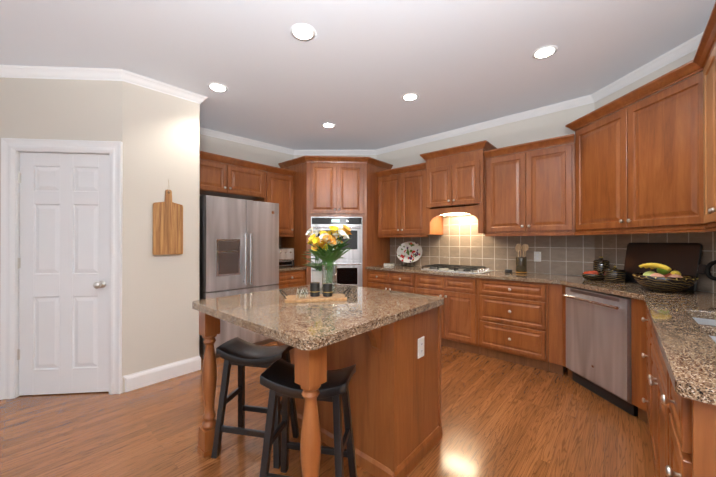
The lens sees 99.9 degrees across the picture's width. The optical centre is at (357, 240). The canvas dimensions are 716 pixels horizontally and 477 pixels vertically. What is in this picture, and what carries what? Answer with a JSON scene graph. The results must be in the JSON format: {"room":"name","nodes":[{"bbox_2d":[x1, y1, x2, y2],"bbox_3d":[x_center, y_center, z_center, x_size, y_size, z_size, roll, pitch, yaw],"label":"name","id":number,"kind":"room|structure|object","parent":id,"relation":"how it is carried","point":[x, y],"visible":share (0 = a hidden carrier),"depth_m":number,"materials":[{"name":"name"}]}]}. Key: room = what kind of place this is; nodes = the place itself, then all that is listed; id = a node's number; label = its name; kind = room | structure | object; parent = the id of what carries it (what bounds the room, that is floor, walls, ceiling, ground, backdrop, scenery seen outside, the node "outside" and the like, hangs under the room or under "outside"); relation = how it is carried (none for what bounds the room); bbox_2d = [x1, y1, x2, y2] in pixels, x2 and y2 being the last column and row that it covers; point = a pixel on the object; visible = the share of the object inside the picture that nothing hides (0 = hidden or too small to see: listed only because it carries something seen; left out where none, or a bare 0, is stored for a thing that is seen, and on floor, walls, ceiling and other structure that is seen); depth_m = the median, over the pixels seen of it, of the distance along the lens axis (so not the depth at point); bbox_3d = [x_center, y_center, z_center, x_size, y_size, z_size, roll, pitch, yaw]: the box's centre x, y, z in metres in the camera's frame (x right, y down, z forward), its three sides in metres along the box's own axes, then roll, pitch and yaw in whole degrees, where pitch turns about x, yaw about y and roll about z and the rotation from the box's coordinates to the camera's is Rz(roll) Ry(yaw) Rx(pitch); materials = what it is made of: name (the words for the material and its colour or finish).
{"room":"kitchen","nodes":[
{"label":"kitchen","id":0,"kind":"room"},
{"bbox_2d":[0,78,121,261],"bbox_3d":[-3.550,-0.130,2.865,3.000,2.860,0.900,0,0,-6],"label":"wall","id":1,"kind":"structure","parent":0,"point":[61,109],"depth_m":2.52,"materials":[{"name":"beige paint"}]},
{"bbox_2d":[0,138,122,399],"bbox_3d":[-2.471,0.230,2.568,0.918,2.138,0.141,0,0,-6],"label":"door frame","id":2,"kind":"structure","parent":1,"relation":"attached to","point":[12,149],"depth_m":2.49,"materials":[{"name":"white wood"}]},
{"bbox_2d":[17,152,108,395],"bbox_3d":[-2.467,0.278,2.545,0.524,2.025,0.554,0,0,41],"label":"pantry door","id":3,"kind":"structure","parent":1,"relation":"in","point":[63,263],"depth_m":2.54,"materials":[{"name":"white painted wood"},{"name":"satin nickel"}]},
{"bbox_2d":[122,81,199,392],"bbox_3d":[-2.153,-0.129,3.105,0.927,2.860,0.628,0,0,41],"label":"wall","id":4,"kind":"structure","parent":0,"point":[161,147],"depth_m":2.76,"materials":[{"name":"beige paint"}]},
{"bbox_2d":[122,355,200,391],"bbox_3d":[-1.799,1.229,2.794,0.019,0.142,0.643,0,0,41],"label":"baseboard","id":5,"kind":"structure","parent":4,"relation":"attached to","point":[141,379],"depth_m":2.75,"materials":[{"name":"white wood"}]},
{"bbox_2d":[153,179,182,254],"bbox_3d":[-1.774,-0.222,2.813,0.024,0.709,0.246,0,0,41],"label":"cutting board","id":6,"kind":"object","parent":4,"relation":"hanging from","point":[167,226],"visible":0.98,"depth_m":2.80,"materials":[{"name":"brown wood"}]},
{"bbox_2d":[0,341,655,476],"bbox_3d":[-0.270,1.331,0.763,8.800,0.080,8.100,0,0,41],"label":"floor","id":7,"kind":"structure","parent":0,"point":[501,418],"depth_m":2.03,"materials":[{"name":"brown wood"}]},
{"bbox_2d":[199,195,278,358],"bbox_3d":[-1.583,0.404,3.795,0.807,1.800,0.910,0,0,41],"label":"fridge","id":8,"kind":"object","parent":7,"relation":"on","point":[239,246],"visible":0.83,"depth_m":3.49,"materials":[{"name":"silver metal"}]},
{"bbox_2d":[211,337,298,468],"bbox_3d":[-0.632,0.972,1.897,0.434,0.647,0.303,0,0,11],"label":"stool","id":9,"kind":"object","parent":7,"relation":"on","point":[240,353],"visible":0.71,"depth_m":1.83,"materials":[{"name":"black wood"}]},
{"bbox_2d":[278,270,304,288],"bbox_3d":[-1.162,0.867,4.417,0.667,0.880,0.534,0,0,41],"label":"base cabinet","id":10,"kind":"object","parent":7,"relation":"on","point":[294,278],"visible":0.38,"depth_m":4.22,"materials":[{"name":"brown wood"}]},
{"bbox_2d":[279,266,306,271],"bbox_3d":[-1.170,0.406,4.427,0.648,0.038,0.534,0,0,41],"label":"countertop","id":11,"kind":"structure","parent":10,"relation":"on","point":[287,268],"depth_m":4.29,"materials":[{"name":"stone"}]},
{"bbox_2d":[279,248,293,266],"bbox_3d":[-1.183,0.249,4.396,0.374,0.275,0.400,0,0,41],"label":"toaster oven","id":12,"kind":"object","parent":11,"relation":"on","point":[286,256],"visible":0.52,"depth_m":4.34,"materials":[{"name":"silver metal"}]},
{"bbox_2d":[259,358,356,476],"bbox_3d":[-0.243,0.971,1.521,0.434,0.647,0.303,0,0,11],"label":"stool","id":13,"kind":"object","parent":7,"relation":"on","point":[277,378],"visible":0.88,"depth_m":1.46,"materials":[{"name":"black wood"}]},
{"bbox_2d":[192,283,443,476],"bbox_3d":[-0.223,0.836,1.924,1.140,0.920,1.181,0,0,41],"label":"kitchen island","id":14,"kind":"object","parent":7,"relation":"on","point":[387,343],"visible":0.98,"depth_m":1.69,"materials":[{"name":"brown wood"}]},
{"bbox_2d":[279,287,350,302],"bbox_3d":[-0.268,0.340,1.915,0.456,0.071,0.170,0,0,-11],"label":"tray","id":15,"kind":"object","parent":14,"relation":"on","point":[309,298],"visible":1,"depth_m":1.85,"materials":[{"name":"brown wood"}]},
{"bbox_2d":[296,287,312,297],"bbox_3d":[-0.349,0.329,1.885,0.073,0.057,0.070,0,0,38],"label":"glass ornament","id":16,"kind":"object","parent":15,"relation":"on","point":[311,288],"depth_m":1.90,"materials":[{"name":"clear glass"}]},
{"bbox_2d":[322,265,336,293],"bbox_3d":[-0.199,0.274,2.090,0.104,0.205,0.104,0,0,41],"label":"vase","id":17,"kind":"object","parent":14,"relation":"on","point":[335,277],"visible":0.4,"depth_m":2.06,"materials":[{"name":"clear glass"}]},
{"bbox_2d":[301,225,351,282],"bbox_3d":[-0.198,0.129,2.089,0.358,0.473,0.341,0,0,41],"label":"flower bouquet","id":18,"kind":"object","parent":17,"relation":"in","point":[330,242],"visible":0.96,"depth_m":2.03,"materials":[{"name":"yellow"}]},
{"bbox_2d":[281,156,389,286],"bbox_3d":[-0.355,0.039,4.887,1.267,2.538,1.227,0,0,41],"label":"tall cabinet","id":19,"kind":"object","parent":7,"relation":"on","point":[340,191],"depth_m":4.44,"materials":[{"name":"brown wood"}]},
{"bbox_2d":[367,269,415,293],"bbox_3d":[0.624,0.867,4.407,0.827,0.880,0.649,0,0,41],"label":"base cabinet","id":20,"kind":"object","parent":7,"relation":"on","point":[394,281],"visible":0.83,"depth_m":4.15,"materials":[{"name":"brown wood"}]},
{"bbox_2d":[416,273,479,353],"bbox_3d":[1.236,0.864,3.867,0.802,0.880,0.649,0,0,41],"label":"base cabinet","id":21,"kind":"object","parent":7,"relation":"on","point":[459,317],"visible":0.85,"depth_m":3.55,"materials":[{"name":"brown wood"}]},
{"bbox_2d":[478,278,549,370],"bbox_3d":[1.793,0.862,3.378,0.676,0.880,0.649,0,0,41],"label":"base cabinet","id":22,"kind":"object","parent":7,"relation":"on","point":[513,321],"visible":0.92,"depth_m":3.14,"materials":[{"name":"brown wood"}]},
{"bbox_2d":[548,284,565,374],"bbox_3d":[2.107,0.861,3.135,0.114,0.880,0.598,0,0,41],"label":"base cabinet","id":23,"kind":"object","parent":7,"relation":"on","point":[555,327],"visible":0.56,"depth_m":2.91,"materials":[{"name":"brown wood"}]},
{"bbox_2d":[562,285,648,423],"bbox_3d":[2.217,0.858,2.482,0.642,0.880,0.812,0,0,-4],"label":"dishwasher","id":24,"kind":"object","parent":7,"relation":"on","point":[604,340],"visible":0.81,"depth_m":2.36,"materials":[{"name":"silver metal"}]},
{"bbox_2d":[641,310,715,476],"bbox_3d":[1.655,0.853,1.230,0.677,0.880,1.711,0,0,41],"label":"base cabinet","id":25,"kind":"object","parent":7,"relation":"on","point":[682,429],"visible":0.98,"depth_m":0.94,"materials":[{"name":"brown wood"}]},
{"bbox_2d":[365,264,715,404],"bbox_3d":[0.930,0.496,2.637,3.627,0.235,2.903,0,0,41],"label":"countertop","id":26,"kind":"structure","parent":25,"relation":"on","point":[683,322],"depth_m":1.50,"materials":[{"name":"stone"}]},
{"bbox_2d":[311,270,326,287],"bbox_3d":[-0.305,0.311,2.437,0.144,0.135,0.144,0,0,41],"label":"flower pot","id":27,"kind":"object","parent":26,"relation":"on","point":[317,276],"visible":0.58,"depth_m":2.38,"materials":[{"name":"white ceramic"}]},
{"bbox_2d":[384,263,394,265],"bbox_3d":[0.477,0.370,4.613,0.130,0.034,0.130,0,0,33],"label":"plate stack","id":28,"kind":"object","parent":26,"relation":"on","point":[388,264],"visible":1,"depth_m":4.58,"materials":[{"name":"white ceramic"}]},
{"bbox_2d":[397,241,421,266],"bbox_3d":[0.759,0.201,4.540,0.450,0.373,0.140,0,0,41],"label":"platter","id":29,"kind":"object","parent":26,"relation":"on","point":[409,252],"visible":1,"depth_m":4.57,"materials":[{"name":"ceramic"}]},
{"bbox_2d":[420,264,493,273],"bbox_3d":[1.266,0.358,3.875,0.800,0.052,0.475,0,0,41],"label":"cooktop","id":30,"kind":"object","parent":26,"relation":"in","point":[457,268],"visible":1,"depth_m":3.78,"materials":[{"name":"silver metal"}]},
{"bbox_2d":[515,243,528,273],"bbox_3d":[1.904,0.206,3.493,0.136,0.352,0.124,0,0,41],"label":"utensil crock","id":31,"kind":"object","parent":26,"relation":"on","point":[521,265],"visible":1,"depth_m":3.46,"materials":[{"name":"black ceramic"}]},
{"bbox_2d":[582,270,603,279],"bbox_3d":[2.275,0.332,2.917,0.166,0.096,0.168,0,0,41],"label":"tomato bowl","id":32,"kind":"object","parent":26,"relation":"on","point":[592,275],"visible":1,"depth_m":2.87,"materials":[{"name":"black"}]},
{"bbox_2d":[593,256,609,278],"bbox_3d":[2.423,0.270,2.994,0.131,0.222,0.132,0,0,41],"label":"canister","id":33,"kind":"object","parent":26,"relation":"on","point":[600,265],"visible":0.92,"depth_m":2.95,"materials":[{"name":"black metal"}]},
{"bbox_2d":[604,266,626,282],"bbox_3d":[2.360,0.305,2.761,0.158,0.148,0.160,0,0,41],"label":"canister","id":34,"kind":"object","parent":26,"relation":"on","point":[615,274],"visible":1,"depth_m":2.71,"materials":[{"name":"black metal"}]},
{"bbox_2d":[632,263,698,291],"bbox_3d":[2.283,0.273,2.245,0.347,0.209,0.348,0,0,41],"label":"fruit bowl","id":35,"kind":"object","parent":26,"relation":"on","point":[663,279],"visible":1,"depth_m":2.18,"materials":[{"name":"black metal"}]},
{"bbox_2d":[624,243,715,290],"bbox_3d":[2.508,0.198,2.412,0.074,0.358,0.761,0,0,-4],"label":"serving board","id":36,"kind":"object","parent":26,"relation":"on","point":[683,258],"visible":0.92,"depth_m":2.42,"materials":[{"name":"black dark wood"}]},
{"bbox_2d":[0,0,715,149],"bbox_3d":[-0.270,-1.478,0.775,8.800,0.323,8.100,0,0,41],"label":"ceiling","id":37,"kind":"structure","parent":0,"point":[354,71],"depth_m":2.35,"materials":[{"name":"white paint"}]},
{"bbox_2d":[207,83,227,91],"bbox_3d":[-1.332,-1.451,2.854,0.176,0.006,0.176,0,0,41],"label":"recessed light","id":38,"kind":"object","parent":37,"relation":"in","point":[217,87],"visible":1,"depth_m":2.86,"materials":[{"name":"white"}]},
{"bbox_2d":[290,23,315,40],"bbox_3d":[-0.386,-1.456,2.107,0.176,0.006,0.176,0,0,41],"label":"recessed light","id":39,"kind":"object","parent":37,"relation":"in","point":[303,32],"visible":1,"depth_m":2.10,"materials":[{"name":"white"}]},
{"bbox_2d":[322,123,334,127],"bbox_3d":[-0.382,-1.489,3.890,0.176,0.006,0.176,0,0,41],"label":"recessed light","id":40,"kind":"object","parent":37,"relation":"in","point":[328,125],"visible":1,"depth_m":3.90,"materials":[{"name":"white"}]},
{"bbox_2d":[402,93,418,100],"bbox_3d":[0.544,-1.494,3.134,0.176,0.006,0.176,0,0,41],"label":"recessed light","id":41,"kind":"object","parent":37,"relation":"in","point":[410,96],"visible":1,"depth_m":3.12,"materials":[{"name":"white"}]},
{"bbox_2d":[532,45,557,58],"bbox_3d":[1.488,-1.499,2.397,0.176,0.006,0.176,0,0,41],"label":"recessed light","id":42,"kind":"object","parent":37,"relation":"in","point":[545,52],"visible":1,"depth_m":2.40,"materials":[{"name":"white"}]},
{"bbox_2d":[200,50,713,292],"bbox_3d":[0.165,-0.131,2.731,5.140,2.860,4.020,0,0,41],"label":"wall","id":43,"kind":"structure","parent":0,"point":[545,126],"depth_m":3.88,"materials":[{"name":"white paint"}]},
{"bbox_2d":[200,151,266,199],"bbox_3d":[-1.784,-0.830,3.933,0.386,0.458,1.095,0,0,41],"label":"upper cabinet","id":44,"kind":"object","parent":43,"relation":"attached to","point":[219,177],"visible":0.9,"depth_m":3.89,"materials":[{"name":"brown wood"}]},
{"bbox_2d":[253,165,295,236],"bbox_3d":[-1.256,-0.555,4.531,0.386,1.002,0.497,0,0,41],"label":"upper cabinet","id":45,"kind":"object","parent":43,"relation":"attached to","point":[279,185],"depth_m":4.46,"materials":[{"name":"brown wood"}]},
{"bbox_2d":[0,32,703,154],"bbox_3d":[-0.487,-1.427,2.430,5.474,0.226,5.102,0,0,41],"label":"crown molding","id":46,"kind":"structure","parent":43,"relation":"attached to","point":[109,74],"depth_m":2.86,"materials":[{"name":"white"}]},
{"bbox_2d":[376,134,574,237],"bbox_3d":[1.338,-0.552,3.959,2.500,1.012,0.386,0,0,41],"label":"upper cabinets","id":47,"kind":"object","parent":43,"relation":"attached to","point":[528,192],"depth_m":3.39,"materials":[{"name":"brown wood"}]},
{"bbox_2d":[420,140,496,234],"bbox_3d":[1.310,-0.620,3.933,0.869,1.078,0.463,0,0,41],"label":"range hood","id":48,"kind":"object","parent":47,"relation":"attached to","point":[455,180],"visible":0.94,"depth_m":3.76,"materials":[{"name":"brown wood"}]},
{"bbox_2d":[279,214,715,292],"bbox_3d":[0.457,-0.050,3.063,4.888,0.858,2.884,0,0,41],"label":"backsplash","id":49,"kind":"structure","parent":43,"relation":"attached to","point":[460,241],"depth_m":3.53,"materials":[{"name":"tile"}]},
{"bbox_2d":[534,252,540,261],"bbox_3d":[2.105,0.190,3.527,0.072,0.116,0.008,0,0,41],"label":"outlet","id":50,"kind":"object","parent":49,"relation":"attached to","point":[537,256],"visible":1,"depth_m":3.52,"materials":[{"name":"white plastic"}]},
{"bbox_2d":[565,60,714,234],"bbox_3d":[2.357,-0.619,2.504,0.384,1.132,1.188,0,0,-4],"label":"upper cabinet","id":51,"kind":"object","parent":43,"relation":"attached to","point":[639,166],"depth_m":2.32,"materials":[{"name":"brown wood"}]},
{"bbox_2d":[693,2,715,231],"bbox_3d":[2.100,-0.623,1.545,0.416,1.132,0.858,0,0,41],"label":"upper cabinet","id":52,"kind":"object","parent":43,"relation":"attached to","point":[705,56],"depth_m":1.77,"materials":[{"name":"brown wood"}]}
]}

